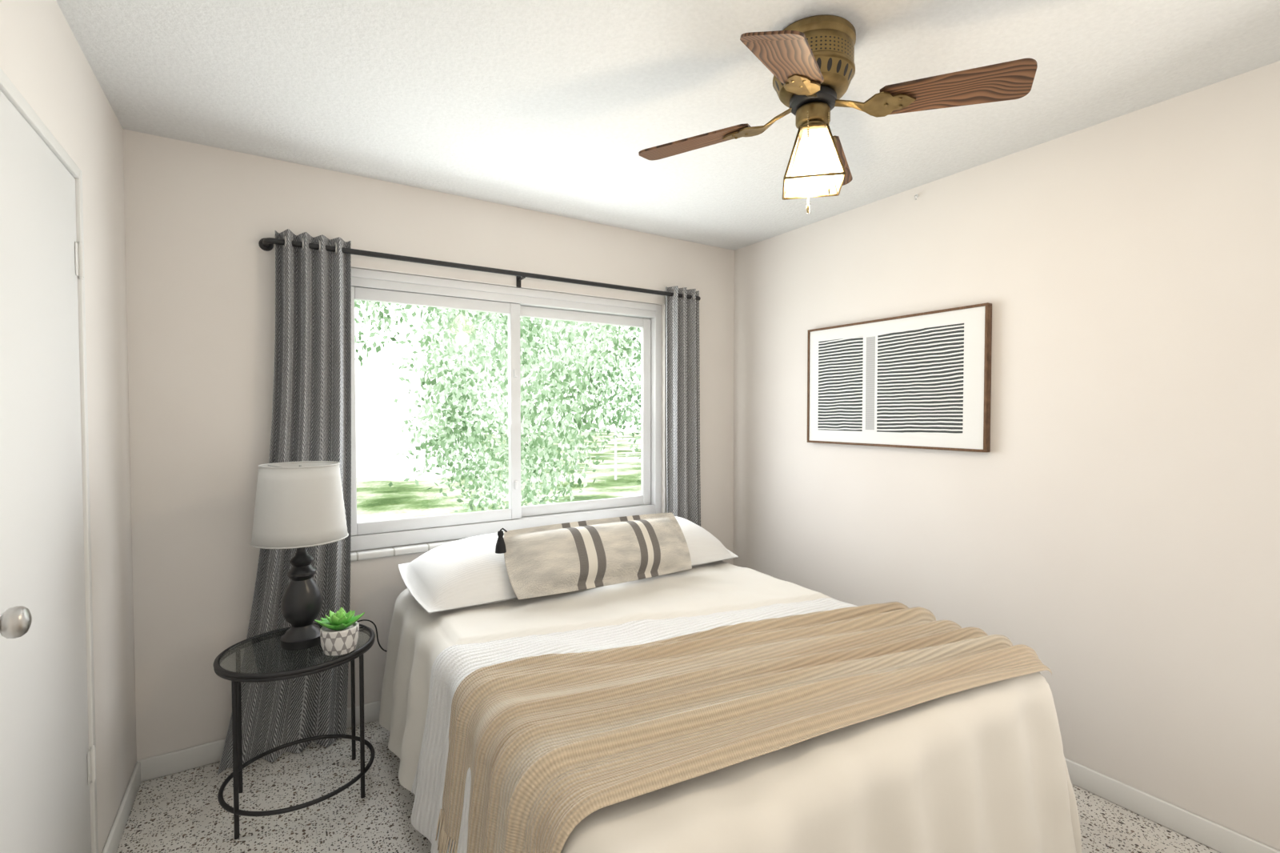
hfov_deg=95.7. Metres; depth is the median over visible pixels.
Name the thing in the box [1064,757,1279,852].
baseboard
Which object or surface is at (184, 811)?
floor
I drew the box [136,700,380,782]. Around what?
baseboard
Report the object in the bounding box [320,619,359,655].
pot
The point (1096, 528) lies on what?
wall
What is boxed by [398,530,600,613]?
pillow
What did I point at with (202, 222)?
wall
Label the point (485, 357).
tree
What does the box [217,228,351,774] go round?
curtain
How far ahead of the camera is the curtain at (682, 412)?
3.44 m
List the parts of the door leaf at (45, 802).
door hinge, door hinge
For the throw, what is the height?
0.404 m
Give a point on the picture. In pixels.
(920, 380)
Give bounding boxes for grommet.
[318,240,320,252]
[335,242,337,255]
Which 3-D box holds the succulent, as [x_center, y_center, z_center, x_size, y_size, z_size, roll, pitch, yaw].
[-1.063,0.722,2.055,0.158,0.146,0.149,-1,2,-33]
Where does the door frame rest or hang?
attached to the wall at (46, 68)
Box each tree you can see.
[354,300,429,366]
[388,304,636,511]
[392,303,613,455]
[543,322,640,465]
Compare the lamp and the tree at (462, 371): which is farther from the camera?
the tree at (462, 371)
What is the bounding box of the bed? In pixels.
[378,512,1081,852]
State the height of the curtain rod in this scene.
0.076 m
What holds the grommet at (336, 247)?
hanging from the curtain rod
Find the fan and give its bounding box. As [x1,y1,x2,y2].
[638,14,1037,213]
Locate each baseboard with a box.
[101,761,140,852]
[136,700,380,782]
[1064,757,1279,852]
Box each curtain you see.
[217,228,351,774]
[665,285,700,526]
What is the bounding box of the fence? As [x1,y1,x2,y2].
[574,429,640,483]
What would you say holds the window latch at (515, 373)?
attached to the window at (386, 539)
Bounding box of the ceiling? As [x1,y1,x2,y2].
[56,0,1279,250]
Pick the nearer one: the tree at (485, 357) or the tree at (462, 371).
the tree at (462, 371)
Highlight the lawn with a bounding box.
[356,431,640,522]
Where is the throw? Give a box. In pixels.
[440,600,1051,852]
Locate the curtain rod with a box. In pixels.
[258,237,700,299]
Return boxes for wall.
[0,0,136,852]
[123,128,734,760]
[732,60,1279,850]
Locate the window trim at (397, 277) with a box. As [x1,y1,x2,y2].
[350,267,656,311]
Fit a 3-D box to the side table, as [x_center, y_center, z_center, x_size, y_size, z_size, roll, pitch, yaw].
[-1.240,1.071,2.113,0.504,0.553,0.470,-1,2,-33]
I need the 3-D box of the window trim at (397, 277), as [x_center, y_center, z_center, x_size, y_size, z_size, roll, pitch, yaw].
[-0.610,-0.695,2.994,1.675,0.038,0.013,-1,2,-33]
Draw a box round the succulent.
[314,607,364,655]
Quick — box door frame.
[0,68,98,852]
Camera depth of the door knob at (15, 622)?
1.03 m
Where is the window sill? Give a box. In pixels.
[350,539,459,561]
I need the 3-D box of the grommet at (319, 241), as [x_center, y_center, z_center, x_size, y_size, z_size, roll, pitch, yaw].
[-1.333,-0.746,2.410,0.007,0.056,0.056,-1,2,-33]
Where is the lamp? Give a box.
[250,460,387,651]
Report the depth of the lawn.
12.76 m
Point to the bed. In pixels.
(655, 683)
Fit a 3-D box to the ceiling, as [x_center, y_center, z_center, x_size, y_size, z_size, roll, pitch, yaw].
[0.346,-1.135,1.375,3.258,0.120,3.971,-1,2,-33]
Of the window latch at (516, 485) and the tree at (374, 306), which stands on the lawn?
the tree at (374, 306)
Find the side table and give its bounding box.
[212,622,375,839]
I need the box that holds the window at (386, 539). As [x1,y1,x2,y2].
[350,276,661,551]
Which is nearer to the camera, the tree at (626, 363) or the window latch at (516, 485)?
the window latch at (516, 485)
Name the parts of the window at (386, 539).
sash glass, window sash left, sash glass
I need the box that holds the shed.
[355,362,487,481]
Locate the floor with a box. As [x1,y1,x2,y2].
[116,719,1220,852]
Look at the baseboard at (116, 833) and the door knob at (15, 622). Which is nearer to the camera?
the door knob at (15, 622)
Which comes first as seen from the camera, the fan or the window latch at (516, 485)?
the fan
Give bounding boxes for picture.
[807,302,991,451]
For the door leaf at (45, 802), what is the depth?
1.33 m
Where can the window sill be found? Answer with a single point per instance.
(386, 552)
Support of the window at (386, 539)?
in the wall at (202, 222)
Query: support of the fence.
on the lawn
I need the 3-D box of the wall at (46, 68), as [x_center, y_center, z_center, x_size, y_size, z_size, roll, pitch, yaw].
[-0.930,0.167,0.509,0.140,2.440,3.831,-1,2,-33]
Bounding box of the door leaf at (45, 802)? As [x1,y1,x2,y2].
[0,90,95,852]

